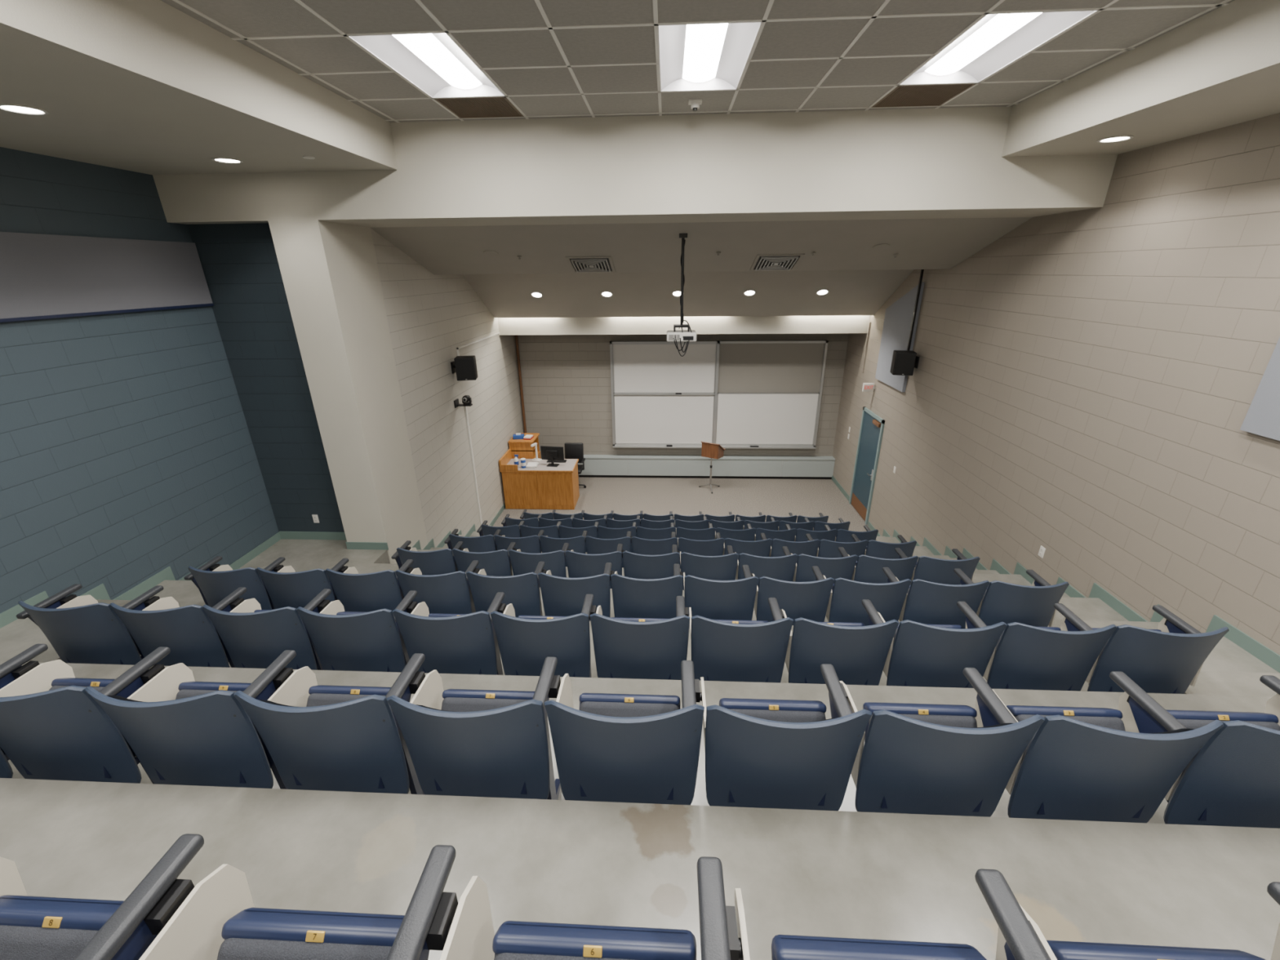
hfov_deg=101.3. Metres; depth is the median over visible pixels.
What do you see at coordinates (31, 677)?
seat
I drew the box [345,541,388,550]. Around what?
baseboard
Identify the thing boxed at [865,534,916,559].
seat
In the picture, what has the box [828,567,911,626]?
seat
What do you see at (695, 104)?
ceiling sensor
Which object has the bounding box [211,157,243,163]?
recessed light
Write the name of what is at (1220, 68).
bulkhead
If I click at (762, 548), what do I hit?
seat
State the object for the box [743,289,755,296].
recessed light
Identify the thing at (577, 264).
ceiling vent
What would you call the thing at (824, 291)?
recessed light
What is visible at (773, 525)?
seat
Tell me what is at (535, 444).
camera
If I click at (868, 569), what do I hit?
seat
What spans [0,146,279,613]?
wall
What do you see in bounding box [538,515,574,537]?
seat
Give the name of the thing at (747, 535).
seat
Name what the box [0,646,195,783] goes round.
seat
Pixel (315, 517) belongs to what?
power outlet
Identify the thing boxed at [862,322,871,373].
conduit
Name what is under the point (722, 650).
seat
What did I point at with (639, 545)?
seat
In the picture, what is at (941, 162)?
beam
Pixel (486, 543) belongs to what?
seat
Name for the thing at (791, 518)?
seat
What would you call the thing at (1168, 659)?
seat
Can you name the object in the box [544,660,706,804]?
seat
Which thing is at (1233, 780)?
seat
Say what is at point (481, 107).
ceiling vent
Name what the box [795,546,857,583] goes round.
seat
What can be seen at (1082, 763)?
seat
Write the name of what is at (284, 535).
baseboard
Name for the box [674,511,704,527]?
seat
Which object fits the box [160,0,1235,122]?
ceiling
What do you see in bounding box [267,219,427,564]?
column
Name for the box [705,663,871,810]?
seat
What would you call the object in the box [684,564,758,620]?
seat
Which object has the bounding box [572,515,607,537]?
seat
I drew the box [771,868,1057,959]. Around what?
seat
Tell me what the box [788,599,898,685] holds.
seat
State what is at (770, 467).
baseboard convector
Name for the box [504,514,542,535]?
seat
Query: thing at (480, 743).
seat
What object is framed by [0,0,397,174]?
bulkhead
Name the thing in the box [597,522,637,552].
seat
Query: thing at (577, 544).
seat
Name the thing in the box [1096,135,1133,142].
recessed light
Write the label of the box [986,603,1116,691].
seat
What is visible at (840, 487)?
baseboard
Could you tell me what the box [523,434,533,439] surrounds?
book stack
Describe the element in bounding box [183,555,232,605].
seat armrest
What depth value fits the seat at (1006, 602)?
3.86 m
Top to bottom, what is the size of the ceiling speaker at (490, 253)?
0.070 m
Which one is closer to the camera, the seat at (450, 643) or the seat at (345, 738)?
the seat at (345, 738)
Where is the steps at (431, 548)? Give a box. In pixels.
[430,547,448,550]
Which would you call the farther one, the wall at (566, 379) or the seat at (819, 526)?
the wall at (566, 379)
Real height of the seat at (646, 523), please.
0.749 m
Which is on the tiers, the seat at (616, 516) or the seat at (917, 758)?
the seat at (917, 758)
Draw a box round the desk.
[498,432,579,509]
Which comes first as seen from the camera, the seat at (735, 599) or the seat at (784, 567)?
the seat at (735, 599)
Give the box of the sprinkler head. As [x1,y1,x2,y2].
[302,155,315,159]
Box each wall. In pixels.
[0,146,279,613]
[187,222,344,532]
[370,228,523,547]
[514,333,848,463]
[832,112,1279,655]
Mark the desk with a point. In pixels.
(544, 486)
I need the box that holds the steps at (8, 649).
[0,599,205,662]
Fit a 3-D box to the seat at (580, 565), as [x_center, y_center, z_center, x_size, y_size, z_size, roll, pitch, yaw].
[-0.419,0.972,5.299,0.591,0.749,0.435,1,22,3]
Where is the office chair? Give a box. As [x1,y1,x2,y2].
[564,442,586,488]
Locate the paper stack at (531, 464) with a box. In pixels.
[525,462,538,468]
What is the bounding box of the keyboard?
[546,459,566,462]
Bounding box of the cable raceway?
[906,269,924,350]
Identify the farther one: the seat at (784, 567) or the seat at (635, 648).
the seat at (784, 567)
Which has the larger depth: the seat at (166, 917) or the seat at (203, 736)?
the seat at (203, 736)
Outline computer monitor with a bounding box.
[540,445,564,466]
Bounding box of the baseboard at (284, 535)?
[279,531,346,540]
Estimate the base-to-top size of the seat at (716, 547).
0.749 m
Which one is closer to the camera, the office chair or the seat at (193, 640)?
the seat at (193, 640)
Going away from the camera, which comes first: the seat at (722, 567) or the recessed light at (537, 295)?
the seat at (722, 567)
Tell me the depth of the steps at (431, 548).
7.78 m
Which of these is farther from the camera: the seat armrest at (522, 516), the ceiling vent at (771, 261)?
the seat armrest at (522, 516)
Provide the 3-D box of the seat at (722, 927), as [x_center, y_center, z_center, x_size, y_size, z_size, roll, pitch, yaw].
[-0.073,1.072,0.964,0.576,0.749,0.435,1,22,3]
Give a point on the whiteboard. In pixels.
(753, 394)
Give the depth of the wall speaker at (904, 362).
8.36 m
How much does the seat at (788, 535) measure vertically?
0.749 m
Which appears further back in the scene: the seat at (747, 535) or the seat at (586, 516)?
the seat at (586, 516)
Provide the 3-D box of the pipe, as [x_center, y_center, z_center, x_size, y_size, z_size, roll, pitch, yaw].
[-2.803,-1.872,12.525,0.060,3.760,0.060,1,22,3]
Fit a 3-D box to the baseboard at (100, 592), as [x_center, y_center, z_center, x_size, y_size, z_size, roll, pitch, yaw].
[-4.926,1.417,3.149,0.012,1.612,7.500,1,22,3]
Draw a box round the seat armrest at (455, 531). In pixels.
[444,528,462,550]
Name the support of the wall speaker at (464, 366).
attached to the wall at (429, 316)
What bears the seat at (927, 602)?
on the tiers
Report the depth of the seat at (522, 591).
4.04 m
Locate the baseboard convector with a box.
[577,454,835,479]
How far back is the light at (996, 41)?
3.46 m
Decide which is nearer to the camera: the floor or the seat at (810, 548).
the seat at (810, 548)
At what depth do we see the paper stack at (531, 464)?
11.16 m
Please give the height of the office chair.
1.038 m
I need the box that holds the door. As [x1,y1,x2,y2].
[848,406,884,524]
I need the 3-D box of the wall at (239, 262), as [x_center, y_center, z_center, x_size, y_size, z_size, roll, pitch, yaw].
[-4.212,-0.302,6.548,1.070,5.310,0.150,1,22,3]
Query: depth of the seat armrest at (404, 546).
5.35 m
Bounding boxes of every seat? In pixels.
[0,643,75,778]
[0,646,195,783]
[0,833,254,959]
[0,856,27,896]
[17,585,179,665]
[84,649,317,789]
[109,586,261,667]
[187,557,295,609]
[202,588,344,670]
[217,844,494,959]
[233,653,444,794]
[256,558,358,608]
[296,590,429,672]
[324,559,422,612]
[386,657,573,799]
[392,591,515,675]
[395,560,486,613]
[396,541,469,575]
[448,529,504,552]
[452,542,520,576]
[466,561,551,617]
[480,520,524,537]
[490,594,602,677]
[492,856,750,959]
[493,529,547,565]
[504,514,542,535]
[508,542,573,586]
[519,521,561,551]
[523,509,555,519]
[537,562,617,621]
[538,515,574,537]
[539,530,588,566]
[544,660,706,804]
[552,510,584,527]
[558,521,598,551]
[564,543,624,588]
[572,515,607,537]
[582,510,613,527]
[585,531,632,567]
[589,595,691,679]
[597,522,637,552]
[606,515,640,537]
[610,564,684,618]
[613,511,643,526]
[622,544,680,578]
[631,531,678,555]
[636,522,675,539]
[640,515,675,528]
[643,511,674,520]
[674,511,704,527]
[675,515,709,537]
[675,523,715,551]
[678,532,724,568]
[680,545,738,590]
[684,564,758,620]
[691,597,793,682]
[704,511,734,521]
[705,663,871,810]
[709,516,744,529]
[715,524,755,544]
[724,533,772,560]
[734,511,765,526]
[737,546,797,586]
[743,516,779,534]
[755,524,796,546]
[756,565,834,625]
[765,512,797,525]
[770,533,819,563]
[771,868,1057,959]
[778,517,814,535]
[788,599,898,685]
[795,524,837,545]
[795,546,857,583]
[796,512,828,526]
[813,517,850,534]
[817,533,867,560]
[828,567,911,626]
[835,524,878,545]
[853,547,918,584]
[854,667,1044,817]
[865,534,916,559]
[886,601,1007,688]
[902,568,990,628]
[913,548,980,584]
[978,569,1069,626]
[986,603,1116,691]
[1006,671,1223,822]
[1046,881,1279,959]
[1087,604,1229,693]
[1163,675,1279,828]
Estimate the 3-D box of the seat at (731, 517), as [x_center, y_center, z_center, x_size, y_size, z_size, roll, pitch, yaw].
[1.441,0.899,9.528,0.576,0.749,0.435,1,22,3]
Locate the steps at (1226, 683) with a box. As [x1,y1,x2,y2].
[876,536,1279,696]
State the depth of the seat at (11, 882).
1.18 m
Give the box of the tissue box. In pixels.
[512,433,524,439]
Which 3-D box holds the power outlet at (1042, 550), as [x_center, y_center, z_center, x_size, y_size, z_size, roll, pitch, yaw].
[4.294,0.768,5.611,0.012,0.116,0.072,1,22,3]
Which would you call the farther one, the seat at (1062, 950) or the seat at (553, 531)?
the seat at (553, 531)
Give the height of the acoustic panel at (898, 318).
1.740 m
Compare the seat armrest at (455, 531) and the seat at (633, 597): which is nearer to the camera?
the seat at (633, 597)
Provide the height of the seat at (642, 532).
0.749 m
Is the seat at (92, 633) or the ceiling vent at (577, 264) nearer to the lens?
the seat at (92, 633)
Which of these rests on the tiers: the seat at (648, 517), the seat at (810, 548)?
the seat at (810, 548)
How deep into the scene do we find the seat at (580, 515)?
9.39 m
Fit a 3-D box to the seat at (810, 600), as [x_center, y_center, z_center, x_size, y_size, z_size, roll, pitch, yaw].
[1.193,1.010,4.139,0.591,0.749,0.435,1,22,3]
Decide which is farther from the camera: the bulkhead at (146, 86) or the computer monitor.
the computer monitor
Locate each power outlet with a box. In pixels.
[311,514,319,523]
[1037,545,1045,558]
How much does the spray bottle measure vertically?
0.270 m
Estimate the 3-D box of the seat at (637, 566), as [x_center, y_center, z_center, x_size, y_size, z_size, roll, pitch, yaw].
[0.137,0.977,5.272,0.591,0.749,0.435,1,22,3]
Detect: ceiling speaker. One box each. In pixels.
[483,250,498,256]
[872,243,889,249]
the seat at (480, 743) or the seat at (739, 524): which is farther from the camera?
the seat at (739, 524)
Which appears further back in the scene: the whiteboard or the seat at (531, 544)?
the whiteboard
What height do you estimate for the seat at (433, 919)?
0.749 m
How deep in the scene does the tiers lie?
1.68 m
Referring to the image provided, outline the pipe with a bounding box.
[515,334,526,433]
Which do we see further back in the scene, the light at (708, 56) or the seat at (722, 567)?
the seat at (722, 567)
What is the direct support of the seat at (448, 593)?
on the tiers
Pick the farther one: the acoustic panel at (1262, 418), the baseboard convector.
the baseboard convector
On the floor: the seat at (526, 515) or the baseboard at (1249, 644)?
the seat at (526, 515)
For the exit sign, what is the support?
attached to the wall at (1083, 386)
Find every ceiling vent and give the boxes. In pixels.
[434,97,524,118]
[565,256,615,272]
[750,253,804,271]
[871,83,976,107]
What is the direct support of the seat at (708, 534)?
on the tiers
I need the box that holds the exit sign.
[862,382,875,391]
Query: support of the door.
in the wall at (1083, 386)
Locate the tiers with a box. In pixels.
[0,531,1279,959]
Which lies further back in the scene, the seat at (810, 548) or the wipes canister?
the wipes canister
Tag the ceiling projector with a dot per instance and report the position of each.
(689, 335)
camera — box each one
[453,395,472,408]
[530,442,542,462]
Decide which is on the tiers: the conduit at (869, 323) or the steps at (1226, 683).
the steps at (1226, 683)
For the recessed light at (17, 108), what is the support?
attached to the bulkhead at (146, 86)
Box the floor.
[492,475,870,531]
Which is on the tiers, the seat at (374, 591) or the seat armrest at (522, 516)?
the seat at (374, 591)
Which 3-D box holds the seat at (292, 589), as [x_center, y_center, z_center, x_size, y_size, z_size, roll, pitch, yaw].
[-2.694,0.976,4.333,0.591,0.749,0.435,1,22,3]
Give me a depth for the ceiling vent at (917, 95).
4.30 m
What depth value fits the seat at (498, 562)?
5.12 m
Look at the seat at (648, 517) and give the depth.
9.30 m
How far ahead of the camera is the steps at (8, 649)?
3.50 m
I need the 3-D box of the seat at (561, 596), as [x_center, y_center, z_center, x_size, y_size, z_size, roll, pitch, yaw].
[-0.473,0.996,4.223,0.591,0.749,0.435,1,22,3]
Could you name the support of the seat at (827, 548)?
on the tiers
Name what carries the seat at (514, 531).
on the tiers
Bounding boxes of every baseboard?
[0,532,280,628]
[279,531,346,540]
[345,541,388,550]
[396,502,505,564]
[831,475,849,501]
[867,521,1279,672]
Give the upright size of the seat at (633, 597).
0.749 m
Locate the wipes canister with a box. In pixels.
[520,457,525,468]
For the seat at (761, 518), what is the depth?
9.22 m
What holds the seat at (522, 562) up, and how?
on the tiers
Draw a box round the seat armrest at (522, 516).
[520,509,526,519]
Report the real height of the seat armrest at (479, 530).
0.638 m
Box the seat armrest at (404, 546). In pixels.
[391,540,417,568]
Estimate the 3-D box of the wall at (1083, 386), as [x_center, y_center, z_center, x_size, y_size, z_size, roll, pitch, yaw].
[4.373,-0.495,5.376,0.150,6.360,13.970,1,22,3]
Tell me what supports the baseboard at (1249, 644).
attached to the wall at (1083, 386)
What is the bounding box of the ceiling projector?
[666,233,696,356]
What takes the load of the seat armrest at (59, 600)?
on the tiers
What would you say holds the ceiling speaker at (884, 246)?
attached to the ceiling at (859, 278)
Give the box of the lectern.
[698,441,724,493]
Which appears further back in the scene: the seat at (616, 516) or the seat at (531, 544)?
the seat at (616, 516)
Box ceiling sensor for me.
[688,98,702,111]
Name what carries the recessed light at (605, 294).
in the ceiling at (859, 278)
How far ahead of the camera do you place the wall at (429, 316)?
8.42 m
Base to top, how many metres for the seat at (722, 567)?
0.749 m
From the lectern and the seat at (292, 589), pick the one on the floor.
the lectern
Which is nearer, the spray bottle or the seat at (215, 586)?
the seat at (215, 586)
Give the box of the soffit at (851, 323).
[497,315,870,335]
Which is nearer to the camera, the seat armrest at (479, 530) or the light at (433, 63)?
the light at (433, 63)
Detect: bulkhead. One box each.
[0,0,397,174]
[1001,0,1279,156]
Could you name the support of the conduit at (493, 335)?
attached to the wall at (429, 316)
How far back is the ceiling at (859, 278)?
7.25 m
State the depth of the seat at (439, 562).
5.15 m
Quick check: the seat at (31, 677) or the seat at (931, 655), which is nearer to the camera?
the seat at (31, 677)
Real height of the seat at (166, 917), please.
0.749 m
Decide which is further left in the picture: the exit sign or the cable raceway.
the exit sign
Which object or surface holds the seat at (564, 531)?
on the tiers
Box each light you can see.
[0,103,49,115]
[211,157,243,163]
[349,32,503,97]
[530,292,542,297]
[600,291,613,297]
[657,22,761,91]
[671,290,684,296]
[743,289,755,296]
[816,288,829,295]
[899,10,1096,84]
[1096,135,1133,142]
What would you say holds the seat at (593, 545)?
on the tiers
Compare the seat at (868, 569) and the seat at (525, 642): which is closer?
the seat at (525, 642)
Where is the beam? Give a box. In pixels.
[152,106,1117,227]
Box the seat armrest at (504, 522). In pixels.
[501,514,509,526]
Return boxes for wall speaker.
[450,355,478,380]
[889,350,919,375]
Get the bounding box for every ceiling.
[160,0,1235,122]
[370,217,1032,317]
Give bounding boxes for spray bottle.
[513,454,519,466]
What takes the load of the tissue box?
on the desk
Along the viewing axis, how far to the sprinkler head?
4.43 m
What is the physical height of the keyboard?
0.022 m
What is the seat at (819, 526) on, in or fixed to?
on the tiers
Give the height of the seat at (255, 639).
0.749 m
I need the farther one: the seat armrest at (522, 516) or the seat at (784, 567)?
the seat armrest at (522, 516)
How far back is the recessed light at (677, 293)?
9.50 m
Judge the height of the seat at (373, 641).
0.749 m
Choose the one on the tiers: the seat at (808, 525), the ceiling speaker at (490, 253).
the seat at (808, 525)
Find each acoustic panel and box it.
[0,231,213,322]
[875,282,924,391]
[1240,337,1279,440]
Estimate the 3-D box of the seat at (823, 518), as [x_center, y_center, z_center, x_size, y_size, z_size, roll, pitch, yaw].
[3.065,0.914,9.447,0.576,0.749,0.435,1,22,3]
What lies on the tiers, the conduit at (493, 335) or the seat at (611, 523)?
the seat at (611, 523)
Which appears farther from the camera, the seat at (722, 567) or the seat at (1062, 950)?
the seat at (722, 567)
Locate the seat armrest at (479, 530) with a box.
[476,520,491,536]
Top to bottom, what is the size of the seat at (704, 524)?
0.749 m
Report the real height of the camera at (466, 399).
0.190 m
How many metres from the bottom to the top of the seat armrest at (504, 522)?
0.638 m
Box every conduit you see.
[456,332,500,524]
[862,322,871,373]
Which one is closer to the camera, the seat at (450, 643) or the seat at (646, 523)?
the seat at (450, 643)
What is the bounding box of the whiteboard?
[609,340,828,448]
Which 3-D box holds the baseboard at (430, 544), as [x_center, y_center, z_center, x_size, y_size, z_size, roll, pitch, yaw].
[-3.002,0.484,10.027,0.012,1.243,6.500,1,22,3]
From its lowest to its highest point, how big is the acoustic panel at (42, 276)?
0.635 m
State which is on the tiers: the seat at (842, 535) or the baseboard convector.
the seat at (842, 535)
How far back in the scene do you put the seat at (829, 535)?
7.05 m
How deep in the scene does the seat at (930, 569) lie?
4.91 m
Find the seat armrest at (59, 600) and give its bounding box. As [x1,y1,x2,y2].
[16,583,97,626]

